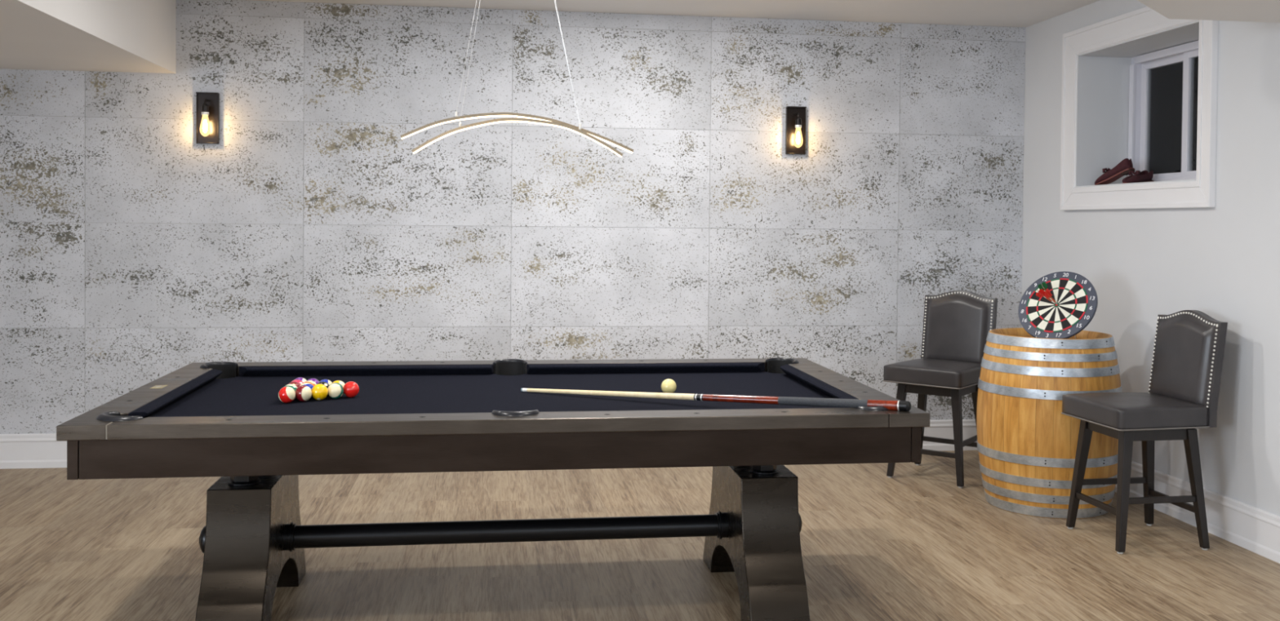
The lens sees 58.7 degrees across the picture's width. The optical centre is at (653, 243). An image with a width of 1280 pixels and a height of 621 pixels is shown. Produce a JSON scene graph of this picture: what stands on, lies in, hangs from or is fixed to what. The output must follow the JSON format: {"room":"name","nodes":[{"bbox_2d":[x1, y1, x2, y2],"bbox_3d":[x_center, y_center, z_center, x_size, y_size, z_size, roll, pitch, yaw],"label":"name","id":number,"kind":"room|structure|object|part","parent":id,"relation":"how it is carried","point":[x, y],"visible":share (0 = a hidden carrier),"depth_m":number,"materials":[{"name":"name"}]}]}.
{"room":"basement game room","nodes":[
{"label":"basement game room","id":0,"kind":"room"},
{"bbox_2d":[0,0,1025,434],"bbox_3d":[-1.452,-0.069,6.646,7.858,2.648,0.150,0,1,-8],"label":"wall","id":1,"kind":"structure","parent":0,"point":[135,251],"depth_m":6.64,"materials":[{"name":"concrete"}]},
{"bbox_2d":[0,0,176,73],"bbox_3d":[-3.282,-1.085,1.596,2.525,0.424,9.308,0,1,-8],"label":"soffit","id":2,"kind":"structure","parent":1,"relation":"attached to","point":[132,36],"depth_m":5.51,"materials":[{"name":"paint"}]},
{"bbox_2d":[195,92,219,143],"bbox_3d":[-2.498,-0.707,6.361,0.120,0.286,0.100,0,1,-8],"label":"wall sconce","id":3,"kind":"object","parent":1,"relation":"attached to","point":[207,104],"visible":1,"depth_m":6.40,"materials":[{"name":"black metal"}]},
{"bbox_2d":[201,98,208,115],"bbox_3d":[-2.497,-0.765,6.359,0.039,0.092,0.080,0,1,-8],"label":"socket","id":4,"kind":"object","parent":3,"relation":"attached to","point":[205,102],"depth_m":6.33,"materials":[{"name":"black metal"}]},
{"bbox_3d":[-2.495,-0.658,6.341,0.057,0.120,0.057,0,1,-8],"label":"bulb","id":5,"kind":"part","parent":3,"relation":"part of","materials":[{"name":"orange glass"}]},
{"bbox_2d":[0,419,977,469],"bbox_3d":[-1.452,1.162,6.586,7.558,0.189,0.018,0,1,-8],"label":"baseboard","id":6,"kind":"structure","parent":1,"relation":"attached to","point":[37,451],"depth_m":6.32,"materials":[{"name":"white paint"}]},
{"bbox_2d":[785,106,806,154],"bbox_3d":[0.865,-0.683,6.830,0.120,0.286,0.100,0,1,-8],"label":"wall sconce","id":7,"kind":"object","parent":1,"relation":"attached to","point":[795,122],"visible":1,"depth_m":6.86,"materials":[{"name":"black metal"}]},
{"bbox_2d":[795,112,801,128],"bbox_3d":[0.866,-0.741,6.828,0.039,0.092,0.080,0,1,-8],"label":"socket","id":8,"kind":"object","parent":7,"relation":"attached to","point":[797,115],"depth_m":6.80,"materials":[{"name":"black metal"}]},
{"bbox_3d":[0.867,-0.635,6.810,0.057,0.120,0.057,0,1,-8],"label":"bulb","id":9,"kind":"part","parent":7,"relation":"part of","materials":[{"name":"orange glass"}]},
{"bbox_2d":[0,450,1279,620],"bbox_3d":[-0.813,1.408,1.989,7.858,0.120,9.608,0,1,-8],"label":"floor","id":10,"kind":"structure","parent":0,"point":[913,544],"depth_m":4.71,"materials":[{"name":"brown wood"}]},
{"bbox_2d":[56,357,929,620],"bbox_3d":[-0.515,0.904,4.139,2.590,0.813,1.467,0,1,-8],"label":"pool table","id":11,"kind":"object","parent":10,"relation":"on","point":[228,420],"visible":0.97,"depth_m":3.74,"materials":[{"name":"grey metal"}]},
{"bbox_3d":[-1.727,0.524,3.963,0.134,0.043,1.466,0,1,-8],"label":"rail","id":12,"kind":"part","parent":11,"relation":"part of","materials":[{"name":"wood"}]},
{"bbox_3d":[-1.733,0.502,3.992,0.040,0.002,0.072,0,1,-8],"label":"name plate","id":13,"kind":"part","parent":11,"relation":"part of","materials":[{"name":"gold metal"}]},
{"bbox_2d":[128,368,222,418],"bbox_3d":[-1.642,0.522,3.974,0.046,0.040,1.047,0,1,-8],"label":"cushion","id":14,"kind":"object","parent":11,"relation":"on","point":[172,399],"depth_m":3.91,"materials":[{"name":"black fabric"}]},
{"bbox_2d":[278,386,295,403],"bbox_3d":[-1.259,0.519,3.915,0.057,0.057,0.057,1,1,19],"label":"ball","id":15,"kind":"object","parent":11,"relation":"on","point":[286,394],"visible":1,"depth_m":3.90,"materials":[{"name":"red plastic"}]},
{"bbox_2d":[284,384,297,399],"bbox_3d":[-1.266,0.518,3.972,0.057,0.057,0.057,1,1,12],"label":"ball","id":16,"kind":"object","parent":11,"relation":"on","point":[294,387],"visible":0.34,"depth_m":3.96,"materials":[{"name":"white plastic"}]},
{"bbox_2d":[288,382,300,387],"bbox_3d":[-1.272,0.517,4.029,0.057,0.057,0.057,1,1,14],"label":"ball","id":17,"kind":"object","parent":11,"relation":"on","point":[297,384],"visible":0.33,"depth_m":4.02,"materials":[{"name":"red plastic"}]},
{"bbox_2d":[291,379,303,385],"bbox_3d":[-1.278,0.516,4.085,0.057,0.057,0.057,1,1,19],"label":"ball","id":18,"kind":"object","parent":11,"relation":"on","point":[299,381],"visible":0.29,"depth_m":4.08,"materials":[{"name":"plastic"}]},
{"bbox_2d":[293,377,306,382],"bbox_3d":[-1.285,0.515,4.142,0.057,0.057,0.057,1,1,14],"label":"ball","id":19,"kind":"object","parent":11,"relation":"on","point":[303,380],"visible":0.13,"depth_m":4.13,"materials":[{"name":"purple plastic"}]},
{"bbox_2d":[295,385,311,401],"bbox_3d":[-1.213,0.519,3.949,0.057,0.057,0.057,1,1,15],"label":"ball","id":20,"kind":"object","parent":11,"relation":"on","point":[303,393],"visible":1,"depth_m":3.93,"materials":[{"name":"white plastic"}]},
{"bbox_2d":[300,382,313,398],"bbox_3d":[-1.220,0.518,4.006,0.057,0.057,0.057,1,1,9],"label":"ball","id":21,"kind":"object","parent":11,"relation":"on","point":[308,384],"visible":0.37,"depth_m":4.00,"materials":[{"name":"blue plastic"}]},
{"bbox_2d":[303,380,316,386],"bbox_3d":[-1.226,0.517,4.062,0.057,0.057,0.057,1,1,19],"label":"ball","id":22,"kind":"object","parent":11,"relation":"on","point":[312,383],"visible":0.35,"depth_m":4.05,"materials":[{"name":"plastic"}]},
{"bbox_2d":[306,378,319,383],"bbox_3d":[-1.232,0.516,4.119,0.057,0.057,0.057,1,1,19],"label":"ball","id":23,"kind":"object","parent":11,"relation":"on","point":[315,380],"visible":0.25,"depth_m":4.11,"materials":[{"name":"purple plastic"}]},
{"bbox_2d":[311,383,328,400],"bbox_3d":[-1.167,0.519,3.983,0.057,0.057,0.057,1,1,20],"label":"ball","id":24,"kind":"object","parent":11,"relation":"on","point":[319,392],"visible":1,"depth_m":3.96,"materials":[{"name":"yellow plastic"}]},
{"bbox_2d":[316,382,328,396],"bbox_3d":[-1.173,0.518,4.040,0.057,0.057,0.057,1,1,17],"label":"ball","id":25,"kind":"object","parent":11,"relation":"on","point":[325,384],"visible":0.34,"depth_m":4.03,"materials":[{"name":"plastic"}]},
{"bbox_2d":[153,411,492,417],"bbox_3d":[-1.000,0.538,3.478,1.015,0.040,0.046,0,1,-8],"label":"cushion","id":26,"kind":"object","parent":11,"relation":"on","point":[460,412],"depth_m":3.46,"materials":[{"name":"black fabric"}]},
{"bbox_2d":[320,379,332,385],"bbox_3d":[-1.180,0.516,4.096,0.057,0.057,0.057,1,1,17],"label":"ball","id":27,"kind":"object","parent":11,"relation":"on","point":[327,381],"visible":0.19,"depth_m":4.08,"materials":[{"name":"blue plastic"}]},
{"bbox_2d":[327,382,343,399],"bbox_3d":[-1.121,0.518,4.017,0.057,0.057,0.057,1,1,23],"label":"ball","id":28,"kind":"object","parent":11,"relation":"on","point":[335,390],"visible":1,"depth_m":4.00,"materials":[{"name":"white plastic"}]},
{"bbox_2d":[332,380,345,394],"bbox_3d":[-1.127,0.517,4.074,0.057,0.057,0.057,1,1,13],"label":"ball","id":29,"kind":"object","parent":11,"relation":"on","point":[341,383],"visible":0.21,"depth_m":4.06,"materials":[{"name":"yellow plastic"}]},
{"bbox_2d":[342,381,359,397],"bbox_3d":[-1.075,0.518,4.051,0.057,0.057,0.057,1,1,17],"label":"ball","id":30,"kind":"object","parent":11,"relation":"on","point":[351,389],"visible":1,"depth_m":4.03,"materials":[{"name":"red plastic"}]},
{"bbox_2d":[239,364,493,376],"bbox_3d":[-1.161,0.515,4.627,1.015,0.040,0.046,0,1,-8],"label":"cushion","id":31,"kind":"object","parent":11,"relation":"on","point":[369,370],"depth_m":4.62,"materials":[{"name":"black fabric"}]},
{"bbox_3d":[-0.419,0.545,3.471,2.319,0.043,0.130,0,1,-8],"label":"rail","id":32,"kind":"part","parent":11,"relation":"part of","materials":[{"name":"wood"}]},
{"bbox_3d":[-0.603,0.519,4.794,2.319,0.043,0.130,0,1,-8],"label":"rail","id":33,"kind":"part","parent":11,"relation":"part of","materials":[{"name":"grey metal"}]},
{"bbox_2d":[526,362,764,373],"bbox_3d":[-0.022,0.523,4.786,1.015,0.040,0.046,0,1,-8],"label":"cushion","id":34,"kind":"object","parent":11,"relation":"on","point":[583,367],"depth_m":4.78,"materials":[{"name":"black fabric"}]},
{"bbox_2d":[661,378,676,393],"bbox_3d":[0.058,0.526,4.196,0.057,0.057,0.057,0,1,-8],"label":"cue ball","id":35,"kind":"object","parent":11,"relation":"on","point":[668,386],"visible":0.88,"depth_m":4.17,"materials":[{"name":"white plastic"}]},
{"bbox_2d":[538,406,849,412],"bbox_3d":[0.138,0.546,3.637,1.015,0.040,0.046,0,1,-8],"label":"cushion","id":36,"kind":"object","parent":11,"relation":"on","point":[827,407],"depth_m":3.62,"materials":[{"name":"black fabric"}]},
{"bbox_2d":[520,388,911,411],"bbox_3d":[0.163,0.524,3.919,1.439,0.072,0.033,1,1,24],"label":"pool cue","id":37,"kind":"object","parent":11,"relation":"on","point":[903,406],"visible":0.98,"depth_m":3.83,"materials":[{"name":"wood"}]},
{"bbox_2d":[780,364,857,399],"bbox_3d":[0.620,0.538,4.290,0.046,0.040,1.047,0,1,-8],"label":"cushion","id":38,"kind":"object","parent":11,"relation":"on","point":[815,385],"depth_m":4.34,"materials":[{"name":"black fabric"}]},
{"bbox_3d":[0.705,0.541,4.302,0.134,0.043,1.466,0,1,-8],"label":"rail","id":39,"kind":"part","parent":11,"relation":"part of","materials":[{"name":"grey metal"}]},
{"bbox_2d":[882,290,997,488],"bbox_3d":[1.593,0.779,6.335,0.476,1.022,0.555,1,1,35],"label":"bar stool","id":40,"kind":"object","parent":10,"relation":"on","point":[957,324],"visible":0.82,"depth_m":6.37,"materials":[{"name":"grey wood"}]},
{"bbox_3d":[1.347,1.025,6.279,0.088,0.512,0.087,1,1,35],"label":"leg","id":41,"kind":"part","parent":40,"relation":"part of","materials":[{"name":"brown wood"}]},
{"bbox_3d":[1.544,1.021,6.559,0.088,0.512,0.087,1,1,35],"label":"leg","id":42,"kind":"part","parent":40,"relation":"part of","materials":[{"name":"brown wood"}]},
{"bbox_3d":[1.577,0.708,6.301,0.448,0.106,0.445,1,1,39],"label":"seat","id":43,"kind":"part","parent":40,"relation":"part of","materials":[{"name":"grey leather"}]},
{"bbox_3d":[1.627,1.031,6.082,0.088,0.512,0.087,1,1,35],"label":"leg","id":44,"kind":"part","parent":40,"relation":"part of","materials":[{"name":"brown wood"}]},
{"bbox_3d":[1.730,0.475,6.481,0.409,0.402,0.052,1,1,39],"label":"nailhead trim","id":45,"kind":"part","parent":40,"relation":"part of","materials":[{"name":"silver metal"}]},
{"bbox_3d":[1.734,0.512,6.487,0.424,0.492,0.120,1,1,39],"label":"backrest","id":46,"kind":"part","parent":40,"relation":"part of","materials":[{"name":"grey leather"}]},
{"bbox_3d":[1.824,1.028,6.362,0.088,0.512,0.087,1,1,35],"label":"leg","id":47,"kind":"part","parent":40,"relation":"part of","materials":[{"name":"brown wood"}]},
{"bbox_2d":[976,328,1122,519],"bbox_3d":[1.980,0.876,5.706,0.692,0.858,0.692,0,1,-35],"label":"wine barrel","id":48,"kind":"object","parent":10,"relation":"on","point":[1027,448],"visible":0.9,"depth_m":5.43,"materials":[{"name":"brown wood"}]},
{"bbox_2d":[1017,271,1097,338],"bbox_3d":[1.985,0.305,5.593,0.386,0.335,0.213,2,1,44],"label":"dartboard","id":49,"kind":"object","parent":48,"relation":"on","point":[1076,299],"visible":0.99,"depth_m":5.58,"materials":[{"name":"multicoloured wood"}]},
{"bbox_2d":[1035,288,1053,302],"bbox_3d":[1.922,0.256,5.579,0.113,0.073,0.036,0,1,-27],"label":"dart","id":50,"kind":"object","parent":49,"relation":"attached to","point":[1040,294],"visible":1,"depth_m":5.57,"materials":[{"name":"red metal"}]},
{"bbox_2d":[1037,282,1052,301],"bbox_3d":[1.928,0.235,5.593,0.090,0.098,0.031,0,1,-35],"label":"dart","id":51,"kind":"object","parent":49,"relation":"attached to","point":[1044,286],"visible":0.76,"depth_m":5.58,"materials":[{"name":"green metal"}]},
{"bbox_2d":[1042,288,1057,304],"bbox_3d":[1.942,0.259,5.552,0.108,0.084,0.042,0,1,-33],"label":"dart","id":52,"kind":"object","parent":49,"relation":"attached to","point":[1047,294],"visible":1,"depth_m":5.54,"materials":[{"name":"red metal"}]},
{"bbox_2d":[1061,310,1227,554],"bbox_3d":[2.179,0.808,5.075,0.542,1.022,0.460,0,1,-10],"label":"bar stool","id":53,"kind":"object","parent":10,"relation":"on","point":[1182,397],"visible":1,"depth_m":4.96,"materials":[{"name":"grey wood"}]},
{"bbox_3d":[1.959,1.050,5.222,0.087,0.512,0.088,0,1,-10],"label":"leg","id":54,"kind":"part","parent":53,"relation":"part of","materials":[{"name":"brown wood"}]},
{"bbox_3d":[2.018,1.057,4.885,0.087,0.512,0.088,0,1,-10],"label":"leg","id":55,"kind":"part","parent":53,"relation":"part of","materials":[{"name":"brown wood"}]},
{"bbox_3d":[2.143,0.736,5.068,0.458,0.106,0.450,0,1,-10],"label":"seat","id":56,"kind":"part","parent":53,"relation":"part of","materials":[{"name":"grey leather"}]},
{"bbox_3d":[2.296,1.052,5.281,0.087,0.512,0.088,0,1,-10],"label":"leg","id":57,"kind":"part","parent":53,"relation":"part of","materials":[{"name":"brown wood"}]},
{"bbox_3d":[2.377,0.507,5.118,0.052,0.402,0.409,0,1,-12],"label":"nailhead trim","id":58,"kind":"part","parent":53,"relation":"part of","materials":[{"name":"silver metal"}]},
{"bbox_3d":[2.385,0.544,5.121,0.124,0.492,0.426,0,1,-10],"label":"backrest","id":59,"kind":"part","parent":53,"relation":"part of","materials":[{"name":"grey leather"}]},
{"bbox_3d":[2.355,1.059,4.944,0.087,0.512,0.088,0,1,-10],"label":"leg","id":60,"kind":"part","parent":53,"relation":"part of","materials":[{"name":"brown wood"}]},
{"bbox_2d":[254,0,1099,27],"bbox_3d":[-0.787,-1.340,1.938,7.858,0.120,9.608,0,1,-8],"label":"ceiling","id":61,"kind":"structure","parent":0,"point":[1002,13],"depth_m":6.51,"materials":[{"name":"paint"}]},
{"bbox_2d":[400,0,633,157],"bbox_3d":[-0.479,-0.817,4.113,0.842,1.000,0.104,0,1,-8],"label":"pendant lamp","id":62,"kind":"object","parent":61,"relation":"hanging from","point":[518,117],"visible":1,"depth_m":4.11,"materials":[{"name":"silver metal"}]},
{"bbox_2d":[401,115,632,153],"bbox_3d":[-0.483,-0.401,4.121,0.837,0.127,0.016,0,1,-14],"label":"diffuser","id":63,"kind":"object","parent":62,"relation":"attached to","point":[597,138],"depth_m":4.11,"materials":[{"name":"beige plastic"}]},
{"bbox_2d":[413,120,622,157],"bbox_3d":[-0.489,-0.382,4.120,0.753,0.128,0.016,1,1,-2],"label":"diffuser","id":64,"kind":"object","parent":62,"relation":"attached to","point":[597,138],"depth_m":4.12,"materials":[{"name":"beige plastic"}]},
{"bbox_2d":[1021,0,1279,516],"bbox_3d":[3.175,0.063,2.445,0.450,2.628,9.463,0,1,-8],"label":"wall","id":65,"kind":"structure","parent":0,"point":[1221,262],"depth_m":5.21,"materials":[{"name":"white paint"}]},
{"bbox_2d":[1059,6,1218,210],"bbox_3d":[2.661,-0.686,5.900,0.439,1.013,1.383,0,1,-8],"label":"window","id":66,"kind":"structure","parent":65,"relation":"in","point":[1140,86],"depth_m":6.21,"materials":[{"name":"white paint"}]},
{"bbox_2d":[1094,158,1134,185],"bbox_3d":[2.537,-0.394,6.275,0.092,0.148,0.234,0,1,-28],"label":"shoe","id":67,"kind":"object","parent":66,"relation":"on","point":[1122,168],"visible":0.99,"depth_m":6.24,"materials":[{"name":"red fabric"}]},
{"bbox_2d":[1121,169,1154,183],"bbox_3d":[2.608,-0.360,6.134,0.246,0.086,0.088,-1,2,-36],"label":"shoe","id":68,"kind":"object","parent":66,"relation":"on","point":[1139,176],"visible":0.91,"depth_m":6.11,"materials":[{"name":"red fabric"}]},
{"bbox_3d":[2.791,-0.682,6.169,0.028,0.660,0.495,0,1,-8],"label":"sash","id":69,"kind":"part","parent":66,"relation":"part of","materials":[{"name":"plastic"}]},
{"bbox_3d":[2.820,-0.677,5.901,0.125,0.748,1.125,0,1,-8],"label":"frame","id":70,"kind":"part","parent":66,"relation":"part of","materials":[{"name":"plastic"}]},
{"bbox_3d":[2.791,-0.677,6.167,0.004,0.598,0.410,0,1,-8],"label":"pane","id":71,"kind":"part","parent":66,"relation":"part of","materials":[{"name":"clear glass"}]},
{"bbox_3d":[2.829,-0.672,5.680,0.028,0.660,0.595,0,1,-8],"label":"sash","id":72,"kind":"part","parent":66,"relation":"part of","materials":[{"name":"plastic"}]},
{"bbox_3d":[2.829,-0.667,5.677,0.004,0.598,0.510,0,1,-8],"label":"pane","id":73,"kind":"part","parent":66,"relation":"part of","materials":[{"name":"clear glass"}]},
{"bbox_2d":[1115,461,1279,564],"bbox_3d":[2.924,1.279,2.497,0.018,0.189,9.289,0,1,-8],"label":"baseboard","id":74,"kind":"structure","parent":65,"relation":"attached to","point":[1256,531],"depth_m":5.08,"materials":[{"name":"white paint"}]},
{"bbox_2d":[1137,0,1279,22],"bbox_3d":[2.509,-1.021,1.097,1.258,0.424,6.720,0,1,-8],"label":"soffit","id":75,"kind":"structure","parent":65,"relation":"attached to","point":[1252,11],"depth_m":4.23,"materials":[{"name":"paint"}]}
]}

